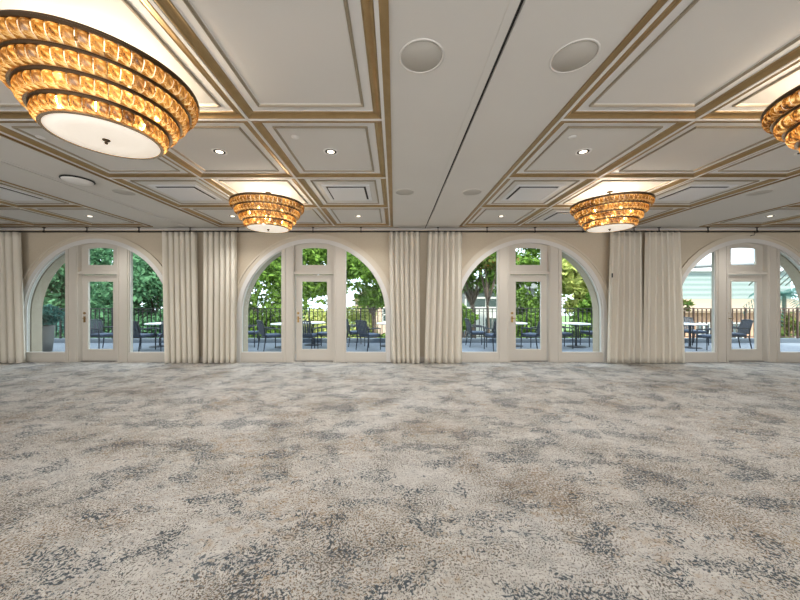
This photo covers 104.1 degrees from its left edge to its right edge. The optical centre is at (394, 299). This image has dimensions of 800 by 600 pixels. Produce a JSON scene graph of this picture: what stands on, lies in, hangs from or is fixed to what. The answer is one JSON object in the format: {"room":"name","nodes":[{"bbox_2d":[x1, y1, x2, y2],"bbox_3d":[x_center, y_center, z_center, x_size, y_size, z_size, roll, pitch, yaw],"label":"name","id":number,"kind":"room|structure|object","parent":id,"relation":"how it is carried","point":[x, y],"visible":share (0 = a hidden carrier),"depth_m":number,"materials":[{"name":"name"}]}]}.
{"room":"event hall","nodes":[
{"label":"event hall","id":0,"kind":"room"},
{"bbox_2d":[0,361,799,599],"bbox_3d":[0.250,1.590,0.340,28.500,0.120,15.080,0,0,0],"label":"floor","id":1,"kind":"structure","parent":0,"point":[297,480],"depth_m":2.65,"materials":[{"name":"carpet"}]},
{"bbox_2d":[0,0,799,228],"bbox_3d":[0.250,-1.953,0.410,28.900,0.414,15.620,0,0,0],"label":"ceiling","id":2,"kind":"structure","parent":0,"point":[675,95],"depth_m":2.96,"materials":[{"name":"paint"}]},
{"bbox_2d":[0,185,51,200],"bbox_3d":[-6.510,-1.777,5.218,0.750,0.030,0.750,0,0,0],"label":"ceiling vent","id":3,"kind":"object","parent":2,"relation":"in","point":[7,193],"visible":1,"depth_m":5.31,"materials":[{"name":"white"}]},
{"bbox_2d":[59,174,95,185],"bbox_3d":[-4.620,-1.727,4.550,0.380,0.058,0.380,0,0,0],"label":"ceiling speaker","id":4,"kind":"object","parent":2,"relation":"attached to","point":[73,179],"visible":1,"depth_m":4.48,"materials":[{"name":"white plastic"}]},
{"bbox_2d":[0,9,199,159],"bbox_3d":[-2.115,-1.466,2.290,1.163,0.649,1.163,0,0,7],"label":"chandelier","id":5,"kind":"object","parent":2,"relation":"hanging from","point":[90,126],"visible":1,"depth_m":1.98,"materials":[{"name":"brown metal"}]},
{"bbox_2d":[41,113,159,157],"bbox_3d":[-2.115,-1.183,2.290,0.650,0.016,0.650,0,0,0],"label":"diffuser","id":6,"kind":"object","parent":5,"relation":"attached to","point":[89,131],"depth_m":2.22,"materials":[{"name":"white glass"}]},
{"bbox_2d":[111,189,136,195],"bbox_3d":[-4.420,-1.757,5.100,0.326,0.006,0.326,0,0,0],"label":"ceiling speaker","id":7,"kind":"object","parent":2,"relation":"attached to","point":[118,191],"visible":1,"depth_m":5.10,"materials":[{"name":"grey plastic"}]},
{"bbox_2d":[148,185,221,200],"bbox_3d":[-3.460,-1.777,5.218,0.750,0.030,0.750,0,0,0],"label":"ceiling vent","id":8,"kind":"object","parent":2,"relation":"in","point":[180,192],"visible":1,"depth_m":5.13,"materials":[{"name":"white"}]},
{"bbox_2d":[211,148,227,154],"bbox_3d":[-2.115,-1.787,3.770,0.180,0.010,0.180,0,0,0],"label":"recessed light","id":9,"kind":"object","parent":2,"relation":"in","point":[214,150],"visible":1,"depth_m":3.76,"materials":[{"name":"white"}]},
{"bbox_2d":[229,191,304,232],"bbox_3d":[-2.100,-1.466,5.190,1.163,0.649,1.163,0,0,7],"label":"chandelier","id":10,"kind":"object","parent":2,"relation":"hanging from","point":[255,217],"visible":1,"depth_m":4.84,"materials":[{"name":"brown metal"}]},
{"bbox_2d":[247,224,287,232],"bbox_3d":[-2.100,-1.183,5.190,0.650,0.016,0.650,0,0,0],"label":"diffuser","id":11,"kind":"object","parent":10,"relation":"attached to","point":[265,228],"depth_m":5.13,"materials":[{"name":"white glass"}]},
{"bbox_2d":[323,148,337,154],"bbox_3d":[-0.770,-1.787,3.770,0.180,0.010,0.180,0,0,0],"label":"recessed light","id":12,"kind":"object","parent":2,"relation":"in","point":[329,151],"visible":1,"depth_m":3.76,"materials":[{"name":"white glass"}]},
{"bbox_2d":[321,185,371,200],"bbox_3d":[-0.770,-1.777,5.218,0.750,0.030,0.750,0,0,0],"label":"ceiling vent","id":13,"kind":"object","parent":2,"relation":"in","point":[334,192],"visible":1,"depth_m":5.14,"materials":[{"name":"white metal"}]},
{"bbox_2d":[0,227,799,232],"bbox_3d":[0.000,-1.697,7.555,25.000,0.126,0.050,0,0,0],"label":"curtain rod","id":14,"kind":"object","parent":2,"relation":"attached to","point":[43,231],"visible":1,"depth_m":7.54,"materials":[{"name":"black metal"}]},
{"bbox_2d":[0,231,25,362],"bbox_3d":[-9.620,-0.082,7.529,1.343,3.199,0.174,0,0,0],"label":"curtain","id":15,"kind":"object","parent":14,"relation":"hanging from","point":[12,325],"visible":1,"depth_m":7.51,"materials":[{"name":"fabric"}]},
{"bbox_2d":[162,232,199,363],"bbox_3d":[-5.157,-0.082,7.541,0.866,3.199,0.168,0,0,0],"label":"curtain","id":16,"kind":"object","parent":14,"relation":"hanging from","point":[179,250],"visible":1,"depth_m":7.50,"materials":[{"name":"fabric"}]},
{"bbox_2d":[203,231,236,363],"bbox_3d":[-4.220,-0.082,7.539,0.832,3.199,0.185,0,0,0],"label":"curtain","id":17,"kind":"object","parent":14,"relation":"hanging from","point":[219,249],"visible":1,"depth_m":7.49,"materials":[{"name":"fabric"}]},
{"bbox_2d":[389,231,419,363],"bbox_3d":[0.240,-0.082,7.530,0.760,3.199,0.180,0,0,0],"label":"curtain","id":18,"kind":"object","parent":14,"relation":"hanging from","point":[404,248],"visible":1,"depth_m":7.50,"materials":[{"name":"fabric"}]},
{"bbox_2d":[424,231,461,363],"bbox_3d":[1.175,-0.082,7.542,0.918,3.199,0.180,0,0,0],"label":"curtain","id":19,"kind":"object","parent":14,"relation":"hanging from","point":[443,321],"visible":1,"depth_m":7.51,"materials":[{"name":"fabric"}]},
{"bbox_2d":[607,231,642,363],"bbox_3d":[5.558,-0.082,7.539,0.885,3.199,0.188,0,0,0],"label":"curtain","id":20,"kind":"object","parent":14,"relation":"hanging from","point":[625,327],"visible":0.98,"depth_m":7.51,"materials":[{"name":"fabric"}]},
{"bbox_2d":[643,231,684,363],"bbox_3d":[6.521,-0.082,7.531,1.022,3.199,0.184,0,0,0],"label":"curtain","id":21,"kind":"object","parent":14,"relation":"hanging from","point":[663,319],"visible":1,"depth_m":7.51,"materials":[{"name":"fabric"}]},
{"bbox_2d":[395,189,414,195],"bbox_3d":[0.170,-1.757,5.100,0.326,0.006,0.326,0,0,0],"label":"ceiling speaker","id":22,"kind":"object","parent":2,"relation":"attached to","point":[402,192],"visible":1,"depth_m":5.10,"materials":[{"name":"grey plastic"}]},
{"bbox_2d":[399,38,443,73],"bbox_3d":[0.195,-1.757,2.260,0.326,0.006,0.326,0,0,0],"label":"ceiling speaker","id":23,"kind":"object","parent":2,"relation":"attached to","point":[421,55],"visible":1,"depth_m":2.24,"materials":[{"name":"grey plastic"}]},
{"bbox_2d":[462,189,482,195],"bbox_3d":[1.270,-1.757,5.100,0.326,0.006,0.326,0,0,0],"label":"ceiling speaker","id":24,"kind":"object","parent":2,"relation":"attached to","point":[470,192],"visible":1,"depth_m":5.10,"materials":[{"name":"grey plastic"}]},
{"bbox_2d":[501,185,564,200],"bbox_3d":[2.280,-1.777,5.218,0.750,0.030,0.750,0,0,0],"label":"ceiling vent","id":25,"kind":"object","parent":2,"relation":"in","point":[519,192],"visible":1,"depth_m":5.13,"materials":[{"name":"white"}]},
{"bbox_2d":[539,211,574,220],"bbox_3d":[3.625,-1.777,6.666,0.750,0.030,0.750,0,0,0],"label":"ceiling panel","id":26,"kind":"object","parent":2,"relation":"in","point":[557,215],"visible":0.81,"depth_m":6.66,"materials":[{"name":"white paint"}]},
{"bbox_2d":[549,38,600,73],"bbox_3d":[1.300,-1.757,2.260,0.326,0.006,0.326,0,0,0],"label":"ceiling speaker","id":27,"kind":"object","parent":2,"relation":"attached to","point":[575,55],"visible":1,"depth_m":2.24,"materials":[{"name":"grey plastic"}]},
{"bbox_2d":[575,148,591,154],"bbox_3d":[2.280,-1.787,3.770,0.180,0.010,0.180,0,0,0],"label":"recessed light","id":28,"kind":"object","parent":2,"relation":"in","point":[586,150],"visible":1,"depth_m":3.76,"materials":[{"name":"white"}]},
{"bbox_2d":[569,191,655,232],"bbox_3d":[3.560,-1.466,5.160,1.163,0.649,1.163,0,0,-7],"label":"chandelier","id":29,"kind":"object","parent":2,"relation":"hanging from","point":[606,217],"visible":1,"depth_m":4.82,"materials":[{"name":"brown metal"}]},
{"bbox_2d":[587,224,633,232],"bbox_3d":[3.560,-1.183,5.160,0.650,0.016,0.650,0,0,0],"label":"diffuser","id":30,"kind":"object","parent":29,"relation":"attached to","point":[593,228],"depth_m":5.11,"materials":[{"name":"white glass"}]},
{"bbox_2d":[655,185,737,200],"bbox_3d":[4.970,-1.777,5.218,0.750,0.030,0.750,0,0,0],"label":"ceiling vent","id":31,"kind":"object","parent":2,"relation":"in","point":[690,192],"visible":0.93,"depth_m":5.12,"materials":[{"name":"white"}]},
{"bbox_2d":[744,189,773,195],"bbox_3d":[5.980,-1.757,5.120,0.326,0.006,0.326,0,0,0],"label":"ceiling speaker","id":32,"kind":"object","parent":2,"relation":"attached to","point":[760,192],"visible":1,"depth_m":5.10,"materials":[{"name":"grey plastic"}]},
{"bbox_2d":[760,85,799,152],"bbox_3d":[3.580,-1.466,2.290,1.163,0.649,1.163,0,0,7],"label":"chandelier","id":33,"kind":"object","parent":2,"relation":"hanging from","point":[789,132],"visible":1,"depth_m":2.51,"materials":[{"name":"brown metal"}]},
{"bbox_2d":[0,230,799,356],"bbox_3d":[0.250,-0.115,7.790,28.500,3.290,0.140,0,0,0],"label":"wall","id":34,"kind":"structure","parent":0,"point":[596,246],"depth_m":7.72,"materials":[{"name":"paint"}]},
{"bbox_2d":[23,234,163,361],"bbox_3d":[-7.345,-0.050,7.772,4.100,3.160,0.195,0,0,0],"label":"window","id":35,"kind":"structure","parent":34,"relation":"in","point":[76,249],"depth_m":7.71,"materials":[{"name":"beige paint"}]},
{"bbox_2d":[82,275,116,360],"bbox_3d":[-7.345,0.453,7.803,0.966,2.155,0.134,0,0,0],"label":"door","id":36,"kind":"structure","parent":35,"relation":"attached to","point":[88,354],"depth_m":7.80,"materials":[{"name":"beige paint"}]},
{"bbox_2d":[237,234,391,361],"bbox_3d":[-2.000,-0.050,7.772,4.100,3.160,0.195,0,0,0],"label":"window","id":37,"kind":"structure","parent":34,"relation":"in","point":[290,248],"depth_m":7.71,"materials":[{"name":"beige paint"}]},
{"bbox_2d":[296,275,332,360],"bbox_3d":[-2.000,0.453,7.803,0.966,2.155,0.134,0,0,0],"label":"door","id":38,"kind":"structure","parent":37,"relation":"attached to","point":[301,354],"depth_m":7.80,"materials":[{"name":"beige paint"}]},
{"bbox_2d":[0,228,799,229],"bbox_3d":[0.250,-1.745,7.695,28.500,0.030,0.050,0,0,0],"label":"trim","id":39,"kind":"structure","parent":34,"relation":"attached to","point":[0,228],"depth_m":7.67,"materials":[{"name":"white"}]},
{"bbox_2d":[462,234,608,361],"bbox_3d":[3.345,-0.050,7.772,4.100,3.160,0.195,0,0,0],"label":"window","id":40,"kind":"structure","parent":34,"relation":"in","point":[551,248],"depth_m":7.71,"materials":[{"name":"beige paint"}]},
{"bbox_2d":[510,275,546,360],"bbox_3d":[3.345,0.453,7.803,0.966,2.155,0.134,0,0,0],"label":"door","id":41,"kind":"structure","parent":40,"relation":"attached to","point":[540,354],"depth_m":7.80,"materials":[{"name":"beige paint"}]},
{"bbox_2d":[682,234,799,361],"bbox_3d":[8.735,-0.050,7.772,4.100,3.160,0.195,0,0,0],"label":"window","id":42,"kind":"structure","parent":34,"relation":"in","point":[767,249],"depth_m":7.71,"materials":[{"name":"beige paint"}]},
{"bbox_2d":[729,275,761,360],"bbox_3d":[8.735,0.453,7.803,0.966,2.155,0.134,0,0,0],"label":"door","id":43,"kind":"structure","parent":42,"relation":"attached to","point":[755,354],"depth_m":7.80,"materials":[{"name":"beige paint"}]},
{"label":"outside","id":44,"kind":"structure","parent":0,"visible":0},
{"bbox_2d":[302,316,579,335],"bbox_3d":[5.000,4.630,50.750,130.000,0.200,78.500,0,0,0],"label":"lawn","id":45,"kind":"structure","parent":44,"point":[563,317],"depth_m":65.74,"materials":[{"name":"green plant"}]},
{"bbox_2d":[47,304,63,337],"bbox_3d":[-15.602,2.345,13.742,3.100,4.379,3.252,0,0,0],"label":"shrub","id":46,"kind":"object","parent":45,"relation":"on","point":[47,304],"visible":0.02,"depth_m":13.50,"materials":[{"name":"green plant"}]},
{"bbox_2d":[43,250,112,319],"bbox_3d":[-19.165,0.692,16.914,7.242,7.687,7.042,0,0,37],"label":"leafy tree","id":47,"kind":"object","parent":45,"relation":"on","point":[55,301],"visible":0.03,"depth_m":16.19,"materials":[{"name":"green plant"}]},
{"bbox_2d":[54,304,110,337],"bbox_3d":[-13.037,2.331,13.742,3.563,4.406,3.043,0,0,0],"label":"shrub","id":48,"kind":"object","parent":45,"relation":"on","point":[92,316],"visible":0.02,"depth_m":13.22,"materials":[{"name":"green plant"}]},
{"bbox_2d":[45,248,159,315],"bbox_3d":[-17.638,-0.040,19.021,6.671,9.149,7.128,0,0,19],"label":"leafy tree","id":49,"kind":"object","parent":45,"relation":"on","point":[97,253],"visible":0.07,"depth_m":17.25,"materials":[{"name":"green plant"}]},
{"bbox_2d":[90,253,162,337],"bbox_3d":[-11.711,0.433,15.604,6.290,8.206,6.467,0,0,33],"label":"leafy tree","id":50,"kind":"object","parent":45,"relation":"on","point":[146,282],"visible":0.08,"depth_m":13.48,"materials":[{"name":"green plant"}]},
{"bbox_2d":[105,310,163,337],"bbox_3d":[-10.693,2.478,13.544,3.136,4.112,2.899,0,0,-23],"label":"shrub","id":51,"kind":"object","parent":45,"relation":"on","point":[145,313],"visible":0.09,"depth_m":13.06,"materials":[{"name":"green plant"}]},
{"bbox_2d":[248,310,280,337],"bbox_3d":[-6.205,2.443,13.694,2.976,4.181,3.091,0,0,0],"label":"shrub","id":52,"kind":"object","parent":45,"relation":"on","point":[251,318],"visible":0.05,"depth_m":13.15,"materials":[{"name":"green plant"}]},
{"bbox_2d":[248,254,315,337],"bbox_3d":[-6.862,0.610,14.939,5.798,7.851,6.265,0,0,-22],"label":"leafy tree","id":53,"kind":"object","parent":45,"relation":"on","point":[271,274],"visible":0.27,"depth_m":14.00,"materials":[{"name":"green plant"}]},
{"bbox_2d":[260,248,352,319],"bbox_3d":[-5.418,-0.205,19.020,6.167,9.478,5.922,0,0,0],"label":"leafy tree","id":54,"kind":"object","parent":45,"relation":"on","point":[312,256],"visible":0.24,"depth_m":17.49,"materials":[{"name":"green plant"}]},
{"bbox_2d":[302,307,346,337],"bbox_3d":[-3.703,2.311,14.583,2.958,4.445,2.852,0,0,5],"label":"shrub","id":55,"kind":"object","parent":45,"relation":"on","point":[321,315],"visible":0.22,"depth_m":13.93,"materials":[{"name":"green plant"}]},
{"bbox_2d":[346,303,380,337],"bbox_3d":[-2.120,2.295,15.501,2.984,4.476,2.984,0,0,-20],"label":"shrub","id":56,"kind":"object","parent":45,"relation":"on","point":[351,315],"visible":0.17,"depth_m":15.09,"materials":[{"name":"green plant"}]},
{"bbox_2d":[346,251,384,337],"bbox_3d":[-0.953,0.710,14.469,4.307,7.648,3.796,0,0,-20],"label":"leafy tree","id":57,"kind":"object","parent":45,"relation":"on","point":[371,296],"visible":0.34,"depth_m":13.80,"materials":[{"name":"green plant"}]},
{"bbox_2d":[351,292,384,335],"bbox_3d":[-1.316,1.930,25.000,3.800,5.200,4.400,0,0,0],"label":"house","id":58,"kind":"structure","parent":45,"relation":"on","point":[381,317],"depth_m":23.00,"materials":[{"name":"beige paint"}]},
{"bbox_2d":[462,303,478,337],"bbox_3d":[3.017,2.330,13.593,1.320,4.406,1.401,0,0,0],"label":"shrub","id":59,"kind":"object","parent":45,"relation":"on","point":[463,305],"visible":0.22,"depth_m":13.24,"materials":[{"name":"green plant"}]},
{"bbox_2d":[462,249,519,337],"bbox_3d":[3.946,0.463,14.961,4.248,8.142,4.485,0,0,8],"label":"leafy tree","id":60,"kind":"object","parent":45,"relation":"on","point":[472,295],"visible":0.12,"depth_m":14.67,"materials":[{"name":"green plant"}]},
{"bbox_2d":[473,249,518,337],"bbox_3d":[4.081,0.974,13.793,2.479,7.116,2.281,0,0,0],"label":"leafy tree","id":61,"kind":"object","parent":45,"relation":"on","point":[490,263],"visible":0.18,"depth_m":13.63,"materials":[{"name":"green plant"}]},
{"bbox_2d":[462,278,537,337],"bbox_3d":[5.770,1.530,23.450,8.100,6.000,5.500,0,0,0],"label":"house","id":62,"kind":"structure","parent":45,"relation":"on","point":[480,302],"depth_m":20.98,"materials":[{"name":"grey paint"}]},
{"bbox_2d":[489,248,566,333],"bbox_3d":[7.388,0.466,16.949,3.923,8.138,3.683,0,0,36],"label":"leafy tree","id":63,"kind":"object","parent":45,"relation":"on","point":[531,301],"visible":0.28,"depth_m":16.12,"materials":[{"name":"green plant"}]},
{"bbox_2d":[516,310,539,337],"bbox_3d":[5.978,2.446,13.986,2.523,4.176,2.618,0,0,-28],"label":"shrub","id":64,"kind":"object","parent":45,"relation":"on","point":[531,319],"visible":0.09,"depth_m":13.99,"materials":[{"name":"green plant"}]},
{"bbox_2d":[562,257,589,316],"bbox_3d":[10.074,0.200,16.465,4.575,8.669,4.211,0,0,26],"label":"leafy tree","id":65,"kind":"object","parent":45,"relation":"on","point":[574,283],"visible":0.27,"depth_m":15.81,"materials":[{"name":"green plant"}]},
{"bbox_2d":[562,312,592,337],"bbox_3d":[8.512,2.534,13.326,2.693,4.001,2.117,0,0,0],"label":"shrub","id":66,"kind":"object","parent":45,"relation":"on","point":[588,316],"visible":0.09,"depth_m":13.28,"materials":[{"name":"green plant"}]},
{"bbox_2d":[570,292,592,337],"bbox_3d":[9.438,2.062,14.572,2.349,4.950,2.518,0,0,-17],"label":"leafy tree","id":67,"kind":"object","parent":45,"relation":"on","point":[585,303],"visible":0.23,"depth_m":14.49,"materials":[{"name":"green plant"}]},
{"bbox_2d":[683,299,695,312],"bbox_3d":[12.172,2.116,13.279,0.884,4.830,0.740,0,0,0],"label":"shrub","id":68,"kind":"object","parent":45,"relation":"on","point":[689,303],"visible":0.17,"depth_m":13.07,"materials":[{"name":"green plant"}]},
{"bbox_2d":[682,267,799,337],"bbox_3d":[21.977,1.080,23.800,11.100,6.900,8.800,0,0,0],"label":"building","id":69,"kind":"structure","parent":45,"relation":"on","point":[696,287],"depth_m":21.50,"materials":[{"name":"white paint"}]},
{"bbox_2d":[694,262,793,285],"bbox_3d":[13.882,1.417,13.420,9.270,6.225,1.789,0,0,0],"label":"pergola","id":70,"kind":"object","parent":45,"relation":"on","point":[738,263],"visible":0.19,"depth_m":12.58,"materials":[{"name":"grey wood"}]},
{"bbox_2d":[744,288,799,326],"bbox_3d":[19.476,1.956,15.622,3.286,5.152,3.289,0,0,0],"label":"palm","id":71,"kind":"object","parent":45,"relation":"on","point":[791,291],"visible":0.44,"depth_m":15.53,"materials":[{"name":"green plant"}]},
{"bbox_2d":[780,312,799,337],"bbox_3d":[19.590,2.550,15.219,2.025,3.964,1.981,0,0,33],"label":"shrub","id":72,"kind":"object","parent":45,"relation":"on","point":[786,316],"visible":0.3,"depth_m":15.04,"materials":[{"name":"green plant"}]},
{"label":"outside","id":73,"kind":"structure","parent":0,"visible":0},
{"bbox_2d":[51,343,799,351],"bbox_3d":[1.000,1.635,9.710,36.000,0.190,2.980,0,0,0],"label":"floor","id":74,"kind":"structure","parent":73,"point":[57,347],"depth_m":10.12,"materials":[{"name":"concrete"}]},
{"bbox_2d":[42,304,64,351],"bbox_3d":[-10.447,0.827,9.291,0.997,1.426,0.894,0,0,0],"label":"planter","id":75,"kind":"object","parent":74,"relation":"on","point":[51,314],"visible":0.68,"depth_m":9.25,"materials":[{"name":"grey"}]},
{"bbox_2d":[90,319,112,348],"bbox_3d":[-9.200,1.073,9.760,0.640,0.937,0.590,0,0,10],"label":"chair","id":76,"kind":"object","parent":74,"relation":"on","point":[96,333],"visible":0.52,"depth_m":9.78,"materials":[{"name":"grey"}]},
{"bbox_2d":[90,333,112,335],"bbox_3d":[-9.118,1.077,9.746,0.465,0.064,0.480,0,0,10],"label":"cushion","id":77,"kind":"object","parent":76,"relation":"on","point":[91,334],"depth_m":9.64,"materials":[{"name":"blue fabric"}]},
{"bbox_2d":[133,321,154,351],"bbox_3d":[-7.768,1.073,9.491,0.590,0.937,0.640,0,0,8],"label":"chair","id":78,"kind":"object","parent":74,"relation":"on","point":[137,333],"visible":0.55,"depth_m":9.29,"materials":[{"name":"grey metal"}]},
{"bbox_2d":[133,333,154,336],"bbox_3d":[-7.756,1.077,9.572,0.480,0.064,0.465,0,0,8],"label":"cushion","id":79,"kind":"object","parent":78,"relation":"on","point":[141,334],"depth_m":9.50,"materials":[{"name":"blue fabric"}]},
{"bbox_2d":[144,322,163,347],"bbox_3d":[-7.774,1.151,10.350,0.840,0.777,0.840,0,0,0],"label":"table","id":80,"kind":"object","parent":74,"relation":"on","point":[155,323],"visible":0.58,"depth_m":10.18,"materials":[{"name":"white"}]},
{"bbox_2d":[155,321,163,350],"bbox_3d":[-7.032,1.073,9.711,0.640,0.937,0.590,0,0,40],"label":"chair","id":81,"kind":"object","parent":74,"relation":"on","point":[161,335],"visible":0.34,"depth_m":9.43,"materials":[{"name":"grey metal"}]},
{"bbox_2d":[248,325,258,346],"bbox_3d":[-4.909,1.073,10.390,0.640,0.937,0.590,0,0,-10],"label":"chair","id":82,"kind":"object","parent":74,"relation":"on","point":[254,332],"visible":0.24,"depth_m":10.19,"materials":[{"name":"grey metal"}]},
{"bbox_2d":[256,320,280,351],"bbox_3d":[-3.845,1.073,9.560,0.640,0.937,0.590,0,0,-42],"label":"chair","id":83,"kind":"object","parent":74,"relation":"on","point":[261,328],"visible":0.87,"depth_m":9.42,"materials":[{"name":"grey metal"}]},
{"bbox_2d":[262,333,280,336],"bbox_3d":[-3.783,1.077,9.615,0.465,0.064,0.480,0,0,-42],"label":"cushion","id":84,"kind":"object","parent":83,"relation":"on","point":[268,334],"depth_m":9.47,"materials":[{"name":"blue fabric"}]},
{"bbox_2d":[302,320,317,348],"bbox_3d":[-2.697,1.073,9.540,0.590,0.937,0.640,0,0,5],"label":"chair","id":85,"kind":"object","parent":74,"relation":"on","point":[308,334],"visible":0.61,"depth_m":9.31,"materials":[{"name":"grey metal"}]},
{"bbox_2d":[302,333,316,336],"bbox_3d":[-2.690,1.077,9.622,0.480,0.064,0.465,0,0,5],"label":"cushion","id":86,"kind":"object","parent":85,"relation":"on","point":[313,334],"depth_m":9.40,"materials":[{"name":"blue fabric"}]},
{"bbox_2d":[305,321,324,345],"bbox_3d":[-2.800,1.151,10.720,0.840,0.777,0.840,0,0,0],"label":"table","id":87,"kind":"object","parent":74,"relation":"on","point":[312,322],"visible":0.62,"depth_m":10.65,"materials":[{"name":"grey"}]},
{"bbox_2d":[314,326,326,348],"bbox_3d":[-2.191,1.073,10.090,0.640,0.937,0.590,0,0,10],"label":"chair","id":88,"kind":"object","parent":74,"relation":"on","point":[321,333],"visible":0.22,"depth_m":9.87,"materials":[{"name":"grey metal"}]},
{"bbox_2d":[346,318,364,346],"bbox_3d":[-1.358,1.073,10.530,0.640,0.937,0.590,0,0,-20],"label":"chair","id":89,"kind":"object","parent":74,"relation":"on","point":[351,332],"visible":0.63,"depth_m":10.35,"materials":[{"name":"grey metal"}]},
{"bbox_2d":[355,320,380,351],"bbox_3d":[-0.833,1.073,9.655,0.590,0.937,0.640,0,0,42],"label":"chair","id":90,"kind":"object","parent":74,"relation":"on","point":[359,326],"visible":1,"depth_m":9.49,"materials":[{"name":"grey metal"}]},
{"bbox_2d":[359,333,379,336],"bbox_3d":[-0.778,1.077,9.717,0.480,0.064,0.465,0,0,42],"label":"cushion","id":91,"kind":"object","parent":90,"relation":"on","point":[369,334],"depth_m":9.56,"materials":[{"name":"blue fabric"}]},
{"bbox_2d":[54,338,799,342],"bbox_3d":[1.000,1.663,11.350,36.000,0.535,0.300,0,0,0],"label":"trim","id":92,"kind":"structure","parent":74,"relation":"attached to","point":[56,340],"depth_m":11.20,"materials":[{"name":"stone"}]},
{"bbox_2d":[42,308,162,338],"bbox_3d":[-11.412,0.835,11.320,9.012,1.120,0.050,0,0,0],"label":"terrace railing","id":93,"kind":"object","parent":92,"relation":"on","point":[60,336],"visible":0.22,"depth_m":11.31,"materials":[{"name":"black metal"}]},
{"bbox_2d":[248,308,384,338],"bbox_3d":[-2.940,0.835,11.320,7.815,1.120,0.050,0,0,0],"label":"terrace railing","id":94,"kind":"object","parent":92,"relation":"on","point":[249,311],"visible":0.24,"depth_m":11.30,"materials":[{"name":"black metal"}]},
{"bbox_2d":[462,308,592,338],"bbox_3d":[4.952,0.835,11.320,7.852,1.120,0.050,0,0,0],"label":"terrace railing","id":95,"kind":"object","parent":92,"relation":"on","point":[466,311],"visible":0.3,"depth_m":11.31,"materials":[{"name":"black metal"}]},
{"bbox_2d":[683,308,799,338],"bbox_3d":[13.441,0.835,11.320,9.012,1.120,0.050,0,0,0],"label":"terrace railing","id":96,"kind":"object","parent":92,"relation":"on","point":[693,311],"visible":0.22,"depth_m":11.31,"materials":[{"name":"brown metal"}]},
{"bbox_2d":[464,318,486,346],"bbox_3d":[2.690,1.073,10.398,0.640,0.937,0.590,0,0,-2],"label":"chair","id":97,"kind":"object","parent":74,"relation":"on","point":[468,325],"visible":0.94,"depth_m":10.19,"materials":[{"name":"grey metal"}]},
{"bbox_2d":[469,331,485,333],"bbox_3d":[2.772,1.077,10.401,0.465,0.064,0.480,0,0,-2],"label":"cushion","id":98,"kind":"object","parent":97,"relation":"on","point":[472,332],"depth_m":10.17,"materials":[{"name":"blue fabric"}]},
{"bbox_2d":[484,321,495,351],"bbox_3d":[3.135,1.073,9.541,0.590,0.937,0.640,0,0,-12],"label":"chair","id":99,"kind":"object","parent":74,"relation":"on","point":[491,335],"visible":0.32,"depth_m":9.36,"materials":[{"name":"grey metal"}]},
{"bbox_2d":[521,321,539,348],"bbox_3d":[4.362,1.073,9.700,0.590,0.937,0.640,0,0,-34],"label":"chair","id":100,"kind":"object","parent":74,"relation":"on","point":[536,335],"visible":0.59,"depth_m":9.56,"materials":[{"name":"grey metal"}]},
{"bbox_2d":[522,332,539,336],"bbox_3d":[4.316,1.077,9.769,0.480,0.064,0.465,0,0,-34],"label":"cushion","id":101,"kind":"object","parent":100,"relation":"on","point":[530,334],"depth_m":9.62,"materials":[{"name":"blue fabric"}]},
{"bbox_2d":[562,326,572,348],"bbox_3d":[5.330,1.073,10.102,0.640,0.937,0.590,0,0,2],"label":"chair","id":102,"kind":"object","parent":74,"relation":"on","point":[564,333],"visible":0.31,"depth_m":9.85,"materials":[{"name":"grey metal"}]},
{"bbox_2d":[562,322,590,347],"bbox_3d":[5.992,1.151,10.300,0.840,0.777,0.840,0,0,0],"label":"table","id":103,"kind":"object","parent":74,"relation":"on","point":[568,323],"visible":0.96,"depth_m":10.23,"materials":[{"name":"grey"}]},
{"bbox_2d":[580,325,592,346],"bbox_3d":[6.675,1.073,10.448,0.640,0.937,0.590,0,0,2],"label":"chair","id":104,"kind":"object","parent":74,"relation":"on","point":[589,332],"visible":0.29,"depth_m":10.37,"materials":[{"name":"grey metal"}]},
{"bbox_2d":[684,323,707,348],"bbox_3d":[9.566,1.151,10.100,0.840,0.777,0.840,0,0,0],"label":"table","id":105,"kind":"object","parent":74,"relation":"on","point":[688,324],"visible":0.77,"depth_m":10.06,"materials":[{"name":"grey metal"}]},
{"bbox_2d":[684,317,708,345],"bbox_3d":[10.369,1.073,10.860,0.590,0.937,0.640,0,0,2],"label":"chair","id":106,"kind":"object","parent":74,"relation":"on","point":[686,329],"visible":0.56,"depth_m":10.86,"materials":[{"name":"grey metal"}]},
{"bbox_2d":[684,330,706,332],"bbox_3d":[10.367,1.077,10.777,0.480,0.064,0.465,0,0,2],"label":"cushion","id":107,"kind":"object","parent":106,"relation":"on","point":[685,331],"depth_m":10.57,"materials":[{"name":"blue fabric"}]},
{"bbox_2d":[696,322,732,350],"bbox_3d":[9.485,1.073,9.244,0.590,0.937,0.640,0,0,-20],"label":"chair","id":108,"kind":"object","parent":74,"relation":"on","point":[707,336],"visible":0.32,"depth_m":9.42,"materials":[{"name":"grey metal"}]},
{"bbox_2d":[698,334,710,337],"bbox_3d":[9.456,1.077,9.321,0.480,0.064,0.465,0,0,-20],"label":"cushion","id":109,"kind":"object","parent":108,"relation":"on","point":[699,335],"depth_m":9.32,"materials":[{"name":"blue fabric"}]},
{"bbox_2d":[732,319,753,348],"bbox_3d":[10.797,1.073,9.880,0.640,0.937,0.590,0,0,20],"label":"chair","id":110,"kind":"object","parent":74,"relation":"on","point":[745,326],"visible":0.68,"depth_m":9.71,"materials":[{"name":"grey"}]},
{"bbox_2d":[732,332,746,335],"bbox_3d":[10.720,1.077,9.908,0.465,0.064,0.480,0,0,20],"label":"cushion","id":111,"kind":"object","parent":110,"relation":"on","point":[733,333],"depth_m":9.72,"materials":[{"name":"blue fabric"}]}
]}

